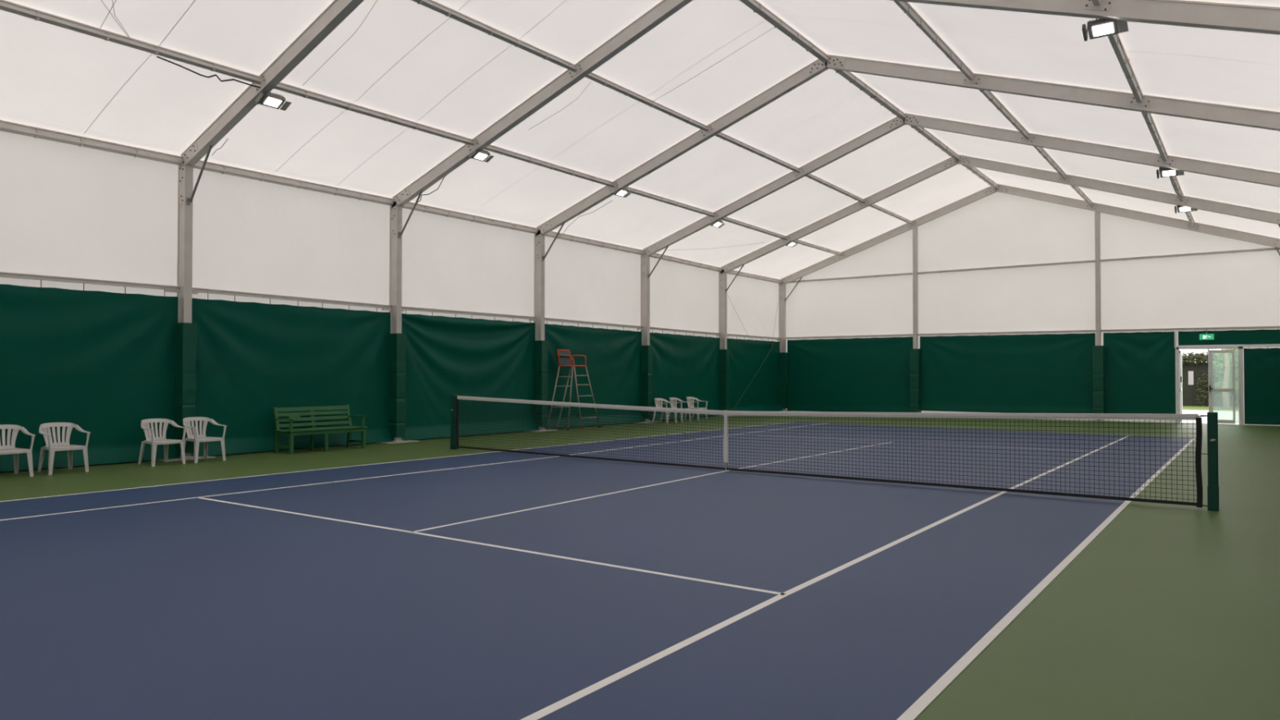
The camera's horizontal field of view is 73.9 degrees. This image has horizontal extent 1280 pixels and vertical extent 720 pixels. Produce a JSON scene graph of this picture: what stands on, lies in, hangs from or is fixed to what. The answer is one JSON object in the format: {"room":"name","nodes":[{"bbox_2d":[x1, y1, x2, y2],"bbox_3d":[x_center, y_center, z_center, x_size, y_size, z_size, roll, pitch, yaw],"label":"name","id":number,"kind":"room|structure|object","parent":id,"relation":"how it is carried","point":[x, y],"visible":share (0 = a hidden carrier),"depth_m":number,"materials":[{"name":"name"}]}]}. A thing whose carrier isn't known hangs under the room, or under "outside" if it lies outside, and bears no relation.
{"room":"sports hall","nodes":[
{"label":"sports hall","id":0,"kind":"room"},
{"bbox_2d":[0,130,778,341],"bbox_3d":[-3.970,-0.844,20.855,0.001,5.356,32.590,-1,-1,36],"label":"wall","id":1,"kind":"structure","parent":0,"point":[67,210],"depth_m":16.98,"materials":[{"name":"fabric"}]},
{"bbox_2d":[0,416,711,472],"bbox_3d":[-3.953,1.763,20.788,0.038,0.140,32.570,-1,-1,36],"label":"baseboard","id":2,"kind":"structure","parent":1,"relation":"attached to","point":[708,416],"depth_m":16.30,"materials":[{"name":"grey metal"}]},
{"bbox_2d":[0,0,1279,279],"bbox_3d":[2.708,-4.965,16.062,16.510,2.993,32.590,-1,-1,36],"label":"ceiling","id":3,"kind":"structure","parent":0,"point":[407,60],"depth_m":15.94,"materials":[{"name":"fabric"}]},
{"bbox_2d":[302,0,377,85],"bbox_3d":[-4.697,-4.926,13.348,2.239,0.782,0.093,-1,-1,41],"label":"wire","id":4,"kind":"object","parent":3,"relation":"attached to","point":[376,0],"visible":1,"depth_m":13.36,"materials":[{"name":"silver metal"}]},
{"bbox_2d":[0,415,1279,719],"bbox_3d":[2.718,1.763,15.978,16.610,0.001,32.640,-1,-1,36],"label":"floor","id":5,"kind":"structure","parent":0,"point":[1171,611],"depth_m":6.02,"materials":[{"name":"green plastic"}]},
{"bbox_2d":[0,424,35,476],"bbox_3d":[-9.222,1.325,12.379,0.581,0.746,0.595,-1,-1,39],"label":"plastic chair","id":6,"kind":"object","parent":5,"relation":"on","point":[4,450],"visible":1,"depth_m":12.56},
{"bbox_2d":[37,422,90,475],"bbox_3d":[-8.798,1.335,12.961,0.581,0.746,0.595,-1,-1,37],"label":"plastic chair","id":7,"kind":"object","parent":5,"relation":"on","point":[51,446],"visible":1,"depth_m":13.00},
{"bbox_2d":[137,418,186,466],"bbox_3d":[-7.933,1.353,14.100,0.581,0.746,0.595,-1,-1,36],"label":"plastic chair","id":8,"kind":"object","parent":5,"relation":"on","point":[152,440],"visible":1,"depth_m":14.13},
{"bbox_2d":[179,417,226,462],"bbox_3d":[-7.531,1.362,14.635,0.581,0.746,0.595,-1,-1,35],"label":"plastic chair","id":9,"kind":"object","parent":5,"relation":"on","point":[197,438],"visible":0.98,"depth_m":14.68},
{"bbox_2d":[155,0,364,462],"bbox_3d":[-1.461,-2.421,10.243,16.710,8.175,0.840,-1,-1,36],"label":"frame","id":10,"kind":"object","parent":5,"relation":"on","point":[337,11],"visible":0.78,"depth_m":14.30,"materials":[{"name":"metal"}]},
{"bbox_2d":[0,271,179,293],"bbox_3d":[-9.431,-1.271,13.197,0.084,0.112,4.447,-1,-1,36],"label":"wall rail","id":11,"kind":"object","parent":10,"relation":"attached to","point":[167,288],"visible":1,"depth_m":13.83,"materials":[{"name":"metal"}]},
{"bbox_2d":[0,280,180,471],"bbox_3d":[-9.373,0.204,13.131,0.188,2.952,4.422,-1,-1,36],"label":"curtain","id":12,"kind":"object","parent":11,"relation":"hanging from","point":[102,363],"visible":0.91,"depth_m":13.80,"materials":[{"name":"teal fabric"}]},
{"bbox_2d":[0,120,182,164],"bbox_3d":[-9.415,-3.542,13.223,0.132,0.157,4.447,-1,-1,36],"label":"eave purlin","id":13,"kind":"object","parent":10,"relation":"attached to","point":[5,126],"visible":1,"depth_m":13.80,"materials":[{"name":"metal"}]},
{"bbox_2d":[0,0,262,84],"bbox_3d":[-7.345,-4.472,11.731,0.108,0.122,4.447,-1,-1,36],"label":"roof purlin","id":14,"kind":"structure","parent":10,"relation":"attached to","point":[6,6],"depth_m":11.87,"materials":[{"name":"metal"}]},
{"bbox_2d":[156,55,260,88],"bbox_3d":[-6.473,-4.315,12.926,0.023,0.115,1.648,-1,-1,36],"label":"power cable","id":15,"kind":"object","parent":14,"relation":"hanging from","point":[213,75],"visible":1,"depth_m":12.87,"materials":[{"name":"grey plastic"}]},
{"bbox_2d":[173,322,196,453],"bbox_3d":[-7.981,0.486,14.940,0.306,2.265,0.243,-1,-1,36],"label":"pad","id":16,"kind":"object","parent":10,"relation":"attached to","point":[185,333],"visible":0.89,"depth_m":14.85,"materials":[{"name":"fabric"}]},
{"bbox_2d":[255,91,291,111],"bbox_3d":[-5.984,-4.253,13.789,0.416,0.343,0.495,-1,-1,36],"label":"floodlight","id":17,"kind":"object","parent":10,"relation":"attached to","point":[274,100],"visible":1,"depth_m":13.68,"materials":[{"name":"grey"}]},
{"bbox_2d":[191,287,391,311],"bbox_3d":[-6.754,-1.189,16.876,0.084,0.158,4.408,-1,-1,36],"label":"wall rail","id":18,"kind":"object","parent":10,"relation":"attached to","point":[194,290],"visible":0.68,"depth_m":16.63,"materials":[{"name":"metal"}]},
{"bbox_2d":[190,293,394,457],"bbox_3d":[-6.696,0.265,16.810,0.191,2.948,4.382,-1,-1,36],"label":"curtain","id":19,"kind":"object","parent":18,"relation":"hanging from","point":[253,358],"visible":0.9,"depth_m":16.58,"materials":[{"name":"teal fabric"}]},
{"bbox_2d":[272,404,368,454],"bbox_3d":[-6.227,1.336,16.619,0.638,0.860,1.700,-1,-1,36],"label":"bench","id":20,"kind":"object","parent":5,"relation":"on","point":[295,416],"visible":1,"depth_m":16.59,"materials":[{"name":"green paint"}]},
{"bbox_2d":[450,394,457,449],"bbox_3d":[-3.679,1.230,16.910,0.162,1.085,0.119,-1,-1,36],"label":"net post","id":21,"kind":"object","parent":5,"relation":"on","point":[453,397],"visible":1,"depth_m":16.89,"materials":[{"name":"metal"}]},
{"bbox_2d":[455,395,1207,507],"bbox_3d":[1.320,1.187,13.175,12.442,1.062,0.035,-1,-1,37],"label":"net","id":22,"kind":"object","parent":21,"relation":"attached to","point":[1196,417],"visible":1,"depth_m":11.66,"materials":[{"name":"black"}]},
{"bbox_2d":[546,349,600,430],"bbox_3d":[-1.728,0.795,22.974,0.553,2.148,1.795,-1,-1,36],"label":"chair","id":23,"kind":"object","parent":5,"relation":"on","point":[563,362],"visible":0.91,"depth_m":22.75,"materials":[{"name":"metal"}]},
{"bbox_2d":[0,422,1195,719],"bbox_3d":[1.575,1.719,13.385,10.802,0.002,25.103,-1,-1,36],"label":"court","id":24,"kind":"object","parent":5,"relation":"on","point":[495,585],"visible":0.85,"depth_m":6.10,"materials":[{"name":"blue plastic"}]},
{"bbox_2d":[652,398,676,423],"bbox_3d":[0.742,1.546,26.073,0.581,0.746,0.595,-1,-1,36],"label":"plastic chair","id":25,"kind":"object","parent":5,"relation":"on","point":[656,402],"visible":0.55,"depth_m":26.14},
{"bbox_2d":[667,397,691,422],"bbox_3d":[1.218,1.556,26.726,0.581,0.746,0.595,-1,-1,35],"label":"plastic chair","id":26,"kind":"object","parent":5,"relation":"on","point":[671,400],"visible":0.52,"depth_m":26.78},
{"bbox_2d":[684,396,707,420],"bbox_3d":[1.799,1.569,27.525,0.581,0.746,0.595,-1,-1,38],"label":"plastic chair","id":27,"kind":"object","parent":5,"relation":"on","point":[687,397],"visible":0.94,"depth_m":27.56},
{"bbox_2d":[375,0,1279,444],"bbox_3d":[1.204,-2.357,13.905,16.710,8.165,0.840,-1,-1,36],"label":"frame","id":28,"kind":"object","parent":5,"relation":"on","point":[1216,15],"visible":0.91,"depth_m":14.43,"materials":[{"name":"metal"}]},
{"bbox_2d":[193,160,393,205],"bbox_3d":[-6.738,-3.488,16.901,0.132,0.166,4.407,-1,-1,36],"label":"eave purlin","id":29,"kind":"object","parent":28,"relation":"attached to","point":[211,166],"visible":0.88,"depth_m":16.70,"materials":[{"name":"metal"}]},
{"bbox_2d":[274,82,474,146],"bbox_3d":[-4.668,-4.415,15.409,0.108,0.126,4.407,-1,-1,36],"label":"roof purlin","id":30,"kind":"structure","parent":28,"relation":"attached to","point":[282,86],"depth_m":15.17,"materials":[{"name":"metal"}]},
{"bbox_2d":[388,333,405,437],"bbox_3d":[-5.316,0.550,18.602,0.302,2.255,0.240,-1,-1,36],"label":"pad","id":31,"kind":"object","parent":28,"relation":"attached to","point":[397,341],"visible":1,"depth_m":18.51,"materials":[{"name":"fabric"}]},
{"bbox_2d":[401,306,537,320],"bbox_3d":[-4.065,-1.107,20.570,0.084,0.112,4.487,-1,-1,36],"label":"wall rail","id":32,"kind":"object","parent":28,"relation":"attached to","point":[403,308],"visible":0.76,"depth_m":20.42,"materials":[{"name":"metal"}]},
{"bbox_2d":[400,310,538,440],"bbox_3d":[-4.009,0.345,20.506,0.198,2.907,4.462,-1,-1,36],"label":"curtain","id":33,"kind":"object","parent":32,"relation":"hanging from","point":[446,356],"visible":0.87,"depth_m":20.39,"materials":[{"name":"teal fabric"}]},
{"bbox_2d":[468,148,493,162],"bbox_3d":[-3.316,-4.255,17.450,0.416,0.343,0.495,-1,-1,36],"label":"floodlight","id":34,"kind":"object","parent":28,"relation":"attached to","point":[482,155],"visible":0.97,"depth_m":17.35,"materials":[{"name":"metal"}]},
{"bbox_2d":[412,0,577,71],"bbox_3d":[-2.484,-5.376,13.836,0.108,0.124,4.407,-1,-1,36],"label":"roof purlin","id":35,"kind":"structure","parent":28,"relation":"attached to","point":[431,4],"depth_m":13.95,"materials":[{"name":"metal"}]},
{"bbox_2d":[1081,18,1128,40],"bbox_3d":[5.916,-4.267,10.802,0.495,0.343,0.416,-1,-1,36],"label":"floodlight","id":36,"kind":"object","parent":28,"relation":"attached to","point":[1099,28],"visible":0.88,"depth_m":10.71,"materials":[{"name":"metal"}]},
{"bbox_2d":[525,54,1279,431],"bbox_3d":[3.916,-2.272,17.632,16.710,8.115,0.840,-1,-1,36],"label":"frame","id":37,"kind":"object","parent":5,"relation":"on","point":[1228,114],"visible":0.83,"depth_m":16.74,"materials":[{"name":"metal"}]},
{"bbox_2d":[402,201,537,233],"bbox_3d":[-4.050,-3.429,20.596,0.131,0.165,4.487,-1,-1,36],"label":"eave purlin","id":38,"kind":"object","parent":37,"relation":"attached to","point":[447,213],"visible":0.88,"depth_m":20.48,"materials":[{"name":"metal"}]},
{"bbox_2d":[533,340,547,426],"bbox_3d":[-2.603,0.615,22.330,0.302,2.245,0.241,-1,-1,36],"label":"pad","id":39,"kind":"object","parent":37,"relation":"attached to","point":[540,347],"visible":0.93,"depth_m":22.24,"materials":[{"name":"fabric"}]},
{"bbox_2d":[483,144,614,186],"bbox_3d":[-1.979,-4.347,19.104,0.107,0.143,4.488,-1,-1,36],"label":"roof purlin","id":40,"kind":"structure","parent":37,"relation":"attached to","point":[491,148],"depth_m":18.95,"materials":[{"name":"metal"}]},
{"bbox_2d":[544,317,643,329],"bbox_3d":[-1.306,-1.028,24.362,0.084,0.148,4.648,-1,-1,36],"label":"wall rail","id":41,"kind":"object","parent":37,"relation":"attached to","point":[638,327],"visible":0.89,"depth_m":24.27,"materials":[{"name":"metal"}]},
{"bbox_2d":[544,324,645,429],"bbox_3d":[-1.246,0.407,24.295,0.187,2.905,4.622,-1,-1,36],"label":"curtain","id":42,"kind":"object","parent":41,"relation":"hanging from","point":[613,356],"visible":0.86,"depth_m":24.40,"materials":[{"name":"teal fabric"}]},
{"bbox_2d":[612,186,631,197],"bbox_3d":[-0.520,-4.226,21.117,0.416,0.343,0.495,-1,-1,36],"label":"floodlight","id":43,"kind":"object","parent":37,"relation":"attached to","point":[621,193],"visible":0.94,"depth_m":21.02,"materials":[{"name":"metal"}]},
{"bbox_2d":[585,71,708,131],"bbox_3d":[0.205,-5.298,17.530,0.107,0.156,4.488,-1,-1,36],"label":"roof purlin","id":44,"kind":"structure","parent":37,"relation":"attached to","point":[592,76],"depth_m":17.36,"materials":[{"name":"metal"}]},
{"bbox_2d":[739,0,829,62],"bbox_3d":[2.542,-6.293,15.845,0.150,0.164,4.488,-1,-1,36],"label":"ridge purlin","id":45,"kind":"object","parent":37,"relation":"attached to","point":[754,5],"visible":1,"depth_m":16.09,"materials":[{"name":"metal"}]},
{"bbox_2d":[893,0,974,79],"bbox_3d":[4.895,-5.340,14.118,0.107,0.156,4.488,-1,-1,36],"label":"roof purlin","id":46,"kind":"structure","parent":37,"relation":"attached to","point":[908,9],"depth_m":14.05,"materials":[{"name":"metal"}]},
{"bbox_2d":[1107,33,1143,102],"bbox_3d":[7.094,-4.427,12.504,0.107,0.142,4.488,-1,-1,36],"label":"roof purlin","id":47,"kind":"structure","parent":37,"relation":"attached to","point":[1120,52],"depth_m":12.74,"materials":[{"name":"metal"}]},
{"bbox_2d":[912,226,918,348],"bbox_3d":[9.915,-1.401,30.686,0.400,6.789,0.270,-1,-1,36],"label":"post","id":48,"kind":"object","parent":5,"relation":"on","point":[915,291],"visible":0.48,"depth_m":30.68,"materials":[{"name":"metal"}]},
{"bbox_2d":[786,333,912,338],"bbox_3d":[7.868,-0.880,32.292,5.070,0.090,0.082,-1,-1,36],"label":"rail","id":49,"kind":"object","parent":48,"relation":"attached to","point":[901,335],"visible":1,"depth_m":32.20,"materials":[{"name":"metal"}]},
{"bbox_2d":[786,336,912,412],"bbox_3d":[7.864,0.562,32.274,5.020,2.856,0.045,-1,-1,36],"label":"curtain","id":50,"kind":"object","parent":49,"relation":"hanging from","point":[854,375],"visible":0.98,"depth_m":32.21,"materials":[{"name":"teal fabric"}]},
{"bbox_2d":[788,272,912,283],"bbox_3d":[7.870,-3.104,32.327,5.070,0.090,0.082,-1,-1,36],"label":"rail","id":51,"kind":"object","parent":48,"relation":"attached to","point":[905,273],"visible":1,"depth_m":32.13,"materials":[{"name":"metal"}]},
{"bbox_2d":[909,348,921,412],"bbox_3d":[9.923,0.747,30.664,0.322,2.300,0.300,-1,-1,36],"label":"pad","id":52,"kind":"object","parent":48,"relation":"attached to","point":[914,353],"visible":0.97,"depth_m":30.54,"materials":[{"name":"fabric"}]},
{"bbox_2d":[917,259,1095,274],"bbox_3d":[12.345,-3.152,29.071,5.720,0.090,0.082,-1,-1,36],"label":"rail","id":53,"kind":"object","parent":48,"relation":"attached to","point":[1094,260],"visible":1,"depth_m":28.93,"materials":[{"name":"metal"}]},
{"bbox_2d":[917,329,1095,335],"bbox_3d":[12.344,-0.915,29.036,5.720,0.108,0.082,-1,-1,36],"label":"rail","id":54,"kind":"object","parent":48,"relation":"attached to","point":[1081,331],"visible":1,"depth_m":28.83,"materials":[{"name":"metal"}]},
{"bbox_2d":[920,333,1095,413],"bbox_3d":[12.356,0.446,29.006,5.630,2.714,0.049,-1,-1,36],"label":"curtain","id":55,"kind":"object","parent":54,"relation":"hanging from","point":[1042,373],"visible":0.98,"depth_m":28.90,"materials":[{"name":"teal fabric"}]},
{"bbox_2d":[635,113,1279,422],"bbox_3d":[6.722,-2.192,21.488,16.710,8.080,0.840,-1,-1,36],"label":"frame","id":56,"kind":"object","parent":5,"relation":"on","point":[1194,166],"visible":0.93,"depth_m":20.86,"materials":[{"name":"metal"}]},
{"bbox_2d":[544,231,644,254],"bbox_3d":[-1.290,-3.354,24.388,0.131,0.174,4.648,-1,-1,36],"label":"eave purlin","id":57,"kind":"object","parent":56,"relation":"attached to","point":[566,237],"visible":0.98,"depth_m":24.33,"materials":[{"name":"metal"}]},
{"bbox_2d":[640,345,653,418],"bbox_3d":[0.203,0.677,26.186,0.305,2.245,0.242,-1,-1,36],"label":"pad","id":58,"kind":"object","parent":56,"relation":"attached to","point":[646,351],"visible":0.95,"depth_m":26.09,"materials":[{"name":"fabric"}]},
{"bbox_2d":[625,186,715,217],"bbox_3d":[0.780,-4.262,22.896,0.107,0.145,4.648,-1,-1,36],"label":"roof purlin","id":59,"kind":"structure","parent":56,"relation":"attached to","point":[632,190],"depth_m":22.88,"materials":[{"name":"metal"}]},
{"bbox_2d":[649,327,720,336],"bbox_3d":[1.480,-0.934,28.190,0.084,0.142,4.578,-1,-1,36],"label":"wall rail","id":60,"kind":"object","parent":56,"relation":"attached to","point":[651,328],"visible":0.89,"depth_m":28.17,"materials":[{"name":"metal"}]},
{"bbox_2d":[649,329,723,421],"bbox_3d":[1.541,0.486,28.122,0.198,2.869,4.553,-1,-1,36],"label":"curtain","id":61,"kind":"object","parent":60,"relation":"hanging from","point":[683,366],"visible":0.85,"depth_m":28.21,"materials":[{"name":"teal fabric"}]},
{"bbox_2d":[710,219,724,227],"bbox_3d":[2.200,-4.075,25.035,0.416,0.343,0.495,-1,-1,36],"label":"floodlight","id":62,"kind":"object","parent":56,"relation":"attached to","point":[716,223],"visible":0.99,"depth_m":24.91,"materials":[{"name":"metal"}]},
{"bbox_2d":[715,132,800,173],"bbox_3d":[2.964,-5.204,21.322,0.107,0.150,4.648,-1,-1,36],"label":"roof purlin","id":63,"kind":"structure","parent":56,"relation":"attached to","point":[720,135],"depth_m":21.22,"materials":[{"name":"metal"}]},
{"bbox_2d":[833,69,906,119],"bbox_3d":[5.302,-6.188,19.637,0.150,0.154,4.648,-1,-1,36],"label":"ridge purlin","id":64,"kind":"object","parent":56,"relation":"attached to","point":[852,78],"visible":0.91,"depth_m":19.66,"materials":[{"name":"metal"}]},
{"bbox_2d":[979,89,1030,138],"bbox_3d":[7.654,-5.246,17.910,0.107,0.150,4.648,-1,-1,36],"label":"roof purlin","id":65,"kind":"structure","parent":56,"relation":"attached to","point":[989,95],"depth_m":17.96,"materials":[{"name":"metal"}]},
{"bbox_2d":[1141,111,1168,160],"bbox_3d":[9.853,-4.343,16.295,0.107,0.145,4.648,-1,-1,36],"label":"roof purlin","id":66,"kind":"structure","parent":56,"relation":"attached to","point":[1148,117],"depth_m":16.32,"materials":[{"name":"metal"}]},
{"bbox_2d":[1156,167,1184,178],"bbox_3d":[11.450,-4.117,18.374,0.495,0.343,0.416,-1,-1,36],"label":"floodlight","id":67,"kind":"object","parent":56,"relation":"attached to","point":[1164,172],"visible":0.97,"depth_m":18.29,"materials":[{"name":"metal"}]},
{"bbox_2d":[718,154,1279,417],"bbox_3d":[9.487,-2.099,25.288,16.710,8.015,0.840,-1,-1,36],"label":"frame","id":68,"kind":"object","parent":5,"relation":"on","point":[1268,216],"visible":0.87,"depth_m":24.86,"materials":[{"name":"metal"}]},
{"bbox_2d":[649,253,721,271],"bbox_3d":[1.495,-3.248,28.216,0.131,0.223,4.579,-1,-1,36],"label":"eave purlin","id":69,"kind":"object","parent":68,"relation":"attached to","point":[657,255],"visible":1,"depth_m":28.22,"materials":[{"name":"metal"}]},
{"bbox_2d":[719,349,729,410],"bbox_3d":[2.968,0.744,29.986,0.301,2.235,0.240,-1,-1,36],"label":"pad","id":70,"kind":"object","parent":68,"relation":"attached to","point":[724,354],"visible":0.95,"depth_m":29.89,"materials":[{"name":"fabric"}]},
{"bbox_2d":[727,333,781,340],"bbox_3d":[4.227,-0.856,31.965,0.084,0.118,4.517,-1,-1,36],"label":"wall rail","id":71,"kind":"object","parent":68,"relation":"attached to","point":[728,335],"visible":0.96,"depth_m":31.99,"materials":[{"name":"metal"}]},
{"bbox_2d":[727,335,783,411],"bbox_3d":[4.291,0.561,31.896,0.186,2.842,4.492,-1,-1,36],"label":"curtain","id":72,"kind":"object","parent":71,"relation":"hanging from","point":[747,357],"visible":0.88,"depth_m":32.02,"materials":[{"name":"teal fabric"}]},
{"bbox_2d":[721,217,787,239],"bbox_3d":[3.566,-4.154,26.724,0.107,0.188,4.579,-1,-1,36],"label":"roof purlin","id":73,"kind":"structure","parent":68,"relation":"attached to","point":[726,219],"depth_m":26.73,"materials":[{"name":"metal"}]},
{"bbox_2d":[805,173,865,203],"bbox_3d":[5.750,-5.094,25.149,0.107,0.187,4.579,-1,-1,36],"label":"roof purlin","id":74,"kind":"structure","parent":68,"relation":"attached to","point":[811,176],"depth_m":25.12,"materials":[{"name":"metal"}]},
{"bbox_2d":[909,124,959,159],"bbox_3d":[8.087,-6.078,23.464,0.150,0.180,4.579,-1,-1,36],"label":"ridge purlin","id":75,"kind":"object","parent":68,"relation":"attached to","point":[922,131],"visible":0.9,"depth_m":23.60,"materials":[{"name":"metal"}]},
{"bbox_2d":[1033,146,1067,178],"bbox_3d":[10.440,-5.136,21.737,0.107,0.187,4.579,-1,-1,36],"label":"roof purlin","id":76,"kind":"structure","parent":68,"relation":"attached to","point":[1040,149],"depth_m":21.92,"materials":[{"name":"metal"}]},
{"bbox_2d":[1170,175,1184,200],"bbox_3d":[12.639,-4.235,20.123,0.107,0.189,4.579,-1,-1,36],"label":"roof purlin","id":77,"kind":"structure","parent":68,"relation":"attached to","point":[1174,179],"depth_m":20.64,"materials":[{"name":"metal"}]},
{"bbox_2d":[1174,204,1197,213],"bbox_3d":[14.224,-4.017,22.167,0.495,0.343,0.416,-1,-1,36],"label":"floodlight","id":78,"kind":"object","parent":68,"relation":"attached to","point":[1180,208],"visible":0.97,"depth_m":22.10,"materials":[{"name":"metal"}]},
{"bbox_2d":[778,183,1279,411],"bbox_3d":[12.217,-2.023,29.039,16.710,7.985,0.840,-1,-1,36],"label":"frame","id":79,"kind":"object","parent":5,"relation":"on","point":[1115,211],"visible":0.92,"depth_m":28.82,"materials":[{"name":"metal"}]},
{"bbox_2d":[726,270,781,283],"bbox_3d":[4.243,-3.146,31.991,0.131,0.166,4.517,-1,-1,36],"label":"eave purlin","id":80,"kind":"object","parent":79,"relation":"attached to","point":[732,272],"visible":0.94,"depth_m":32.07,"materials":[{"name":"metal"}]},
{"bbox_2d":[779,352,788,408],"bbox_3d":[5.698,0.812,33.738,0.300,2.220,0.199,-1,-1,36],"label":"pad","id":81,"kind":"object","parent":79,"relation":"attached to","point":[784,365],"visible":1,"depth_m":33.65,"materials":[{"name":"fabric"}]},
{"bbox_2d":[795,239,842,255],"bbox_3d":[6.313,-4.051,30.499,0.107,0.136,4.517,-1,-1,36],"label":"roof purlin","id":82,"kind":"structure","parent":79,"relation":"attached to","point":[799,242],"depth_m":30.59,"materials":[{"name":"metal"}]},
{"bbox_2d":[869,204,913,224],"bbox_3d":[8.497,-4.988,28.925,0.107,0.143,4.518,-1,-1,36],"label":"roof purlin","id":83,"kind":"structure","parent":79,"relation":"attached to","point":[874,206],"depth_m":28.97,"materials":[{"name":"metal"}]},
{"bbox_2d":[962,164,998,187],"bbox_3d":[10.835,-5.968,27.239,0.150,0.148,4.518,-1,-1,36],"label":"ridge purlin","id":84,"kind":"object","parent":79,"relation":"attached to","point":[973,169],"visible":0.84,"depth_m":27.48,"materials":[{"name":"metal"}]},
{"bbox_2d":[1070,185,1093,206],"bbox_3d":[13.187,-5.030,25.512,0.107,0.143,4.518,-1,-1,36],"label":"roof purlin","id":85,"kind":"structure","parent":79,"relation":"attached to","point":[1077,188],"depth_m":25.82,"materials":[{"name":"metal"}]},
{"bbox_2d":[1185,211,1195,226],"bbox_3d":[15.386,-4.131,23.898,0.107,0.136,4.517,-1,-1,36],"label":"roof purlin","id":86,"kind":"structure","parent":79,"relation":"attached to","point":[1188,214],"depth_m":24.59,"materials":[{"name":"metal"}]},
{"bbox_2d":[1091,211,1106,421],"bbox_3d":[14.654,-1.410,27.238,0.400,6.706,0.270,-1,-1,36],"label":"post","id":87,"kind":"object","parent":5,"relation":"on","point":[1097,214],"visible":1,"depth_m":27.23,"materials":[{"name":"metal"}]},
{"bbox_2d":[1092,345,1105,413],"bbox_3d":[14.661,0.696,27.217,0.321,2.300,0.299,-1,-1,36],"label":"pad","id":88,"kind":"object","parent":87,"relation":"attached to","point":[1098,351],"visible":0.94,"depth_m":27.10,"materials":[{"name":"fabric"}]},
{"bbox_2d":[1100,247,1279,262],"bbox_3d":[16.736,-3.199,25.876,4.860,0.090,0.082,-1,-1,36],"label":"rail","id":89,"kind":"object","parent":87,"relation":"attached to","point":[1271,248],"visible":1,"depth_m":25.85,"materials":[{"name":"metal"}]},
{"bbox_2d":[1101,325,1279,332],"bbox_3d":[16.735,-0.934,25.841,4.860,0.111,0.082,-1,-1,36],"label":"rail","id":90,"kind":"object","parent":87,"relation":"attached to","point":[1275,326],"visible":1,"depth_m":25.80,"materials":[{"name":"metal"}]},
{"bbox_2d":[1103,330,1175,413],"bbox_3d":[15.612,0.461,26.649,1.950,2.755,0.039,-1,-1,36],"label":"curtain","id":91,"kind":"object","parent":90,"relation":"hanging from","point":[1140,367],"visible":0.94,"depth_m":26.63,"materials":[{"name":"teal fabric"}]},
{"bbox_2d":[1199,328,1213,339],"bbox_3d":[16.983,-0.774,25.518,0.360,0.330,0.044,-1,-1,36],"label":"exit sign","id":92,"kind":"object","parent":90,"relation":"hanging from","point":[1202,336],"visible":1,"depth_m":25.51,"materials":[{"name":"green"}]},
{"bbox_2d":[1177,328,1279,345],"bbox_3d":[17.584,-0.690,25.229,2.770,0.474,0.028,-1,-1,36],"label":"curtain","id":93,"kind":"object","parent":90,"relation":"hanging from","point":[1233,336],"visible":1,"depth_m":25.25,"materials":[{"name":"teal fabric"}]},
{"bbox_2d":[1200,412,1219,511],"bbox_3d":[6.310,1.121,9.430,0.162,1.085,0.119,-1,-1,36],"label":"net post","id":94,"kind":"object","parent":5,"relation":"on","point":[1213,504],"visible":1,"depth_m":9.38,"materials":[{"name":"metal"}]},
{"bbox_2d":[1173,329,1279,425],"bbox_3d":[17.684,0.488,25.309,2.949,2.860,0.816,-1,-1,44],"label":"door","id":95,"kind":"structure","parent":5,"relation":"on","point":[1179,353],"depth_m":25.44,"materials":[{"name":"white"}]},
{"bbox_2d":[1244,346,1279,425],"bbox_3d":[18.240,0.738,24.724,1.140,2.284,0.042,-1,-1,36],"label":"curtain","id":96,"kind":"object","parent":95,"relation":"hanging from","point":[1261,366],"visible":1,"depth_m":24.82,"materials":[{"name":"teal fabric"}]},
{"bbox_2d":[786,186,1279,426],"bbox_3d":[12.293,-2.042,29.195,16.510,8.035,0.001,-1,-1,36],"label":"wall","id":97,"kind":"structure","parent":0,"point":[996,229],"depth_m":28.46,"materials":[{"name":"fabric"}]},
{"bbox_2d":[1179,409,1239,424],"bbox_3d":[20.231,2.036,30.570,18.000,0.043,11.550,-1,-1,36],"label":"paved path","id":98,"kind":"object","parent":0,"point":[1222,415],"visible":0.11,"depth_m":31.32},
{"bbox_2d":[1182,405,1239,411],"bbox_3d":[25.394,2.154,37.664,30.000,0.035,6.000,-1,-1,36],"label":"lawn","id":99,"kind":"structure","parent":0,"point":[1184,407],"depth_m":37.37,"materials":[{"name":"green plant"}]},
{"bbox_2d":[1182,361,1239,407],"bbox_3d":[26.813,1.134,39.629,18.002,2.109,0.100,-1,-1,36],"label":"fence","id":100,"kind":"object","parent":99,"relation":"on","point":[1189,391],"visible":0.12,"depth_m":40.07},
{"bbox_2d":[1182,351,1236,365],"bbox_3d":[26.812,-0.040,39.575,17.330,0.816,0.728,-1,-1,36],"label":"ivy hedge","id":101,"kind":"object","parent":100,"relation":"attached to","point":[1191,357],"visible":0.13,"depth_m":39.96,"materials":[{"name":"green plant"}]},
{"bbox_2d":[1195,366,1239,407],"bbox_3d":[26.927,1.369,39.255,2.190,2.157,0.333,-1,-1,36],"label":"climbing ivy","id":102,"kind":"object","parent":99,"relation":"on","point":[1215,378],"visible":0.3,"depth_m":39.62,"materials":[{"name":"green plant"}]},
{"bbox_2d":[1213,348,1238,409],"bbox_3d":[26.211,0.557,36.563,2.679,3.182,1.396,-1,-1,36],"label":"tree","id":103,"kind":"object","parent":99,"relation":"on","point":[1226,358],"visible":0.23,"depth_m":36.69,"materials":[{"name":"green plant"}]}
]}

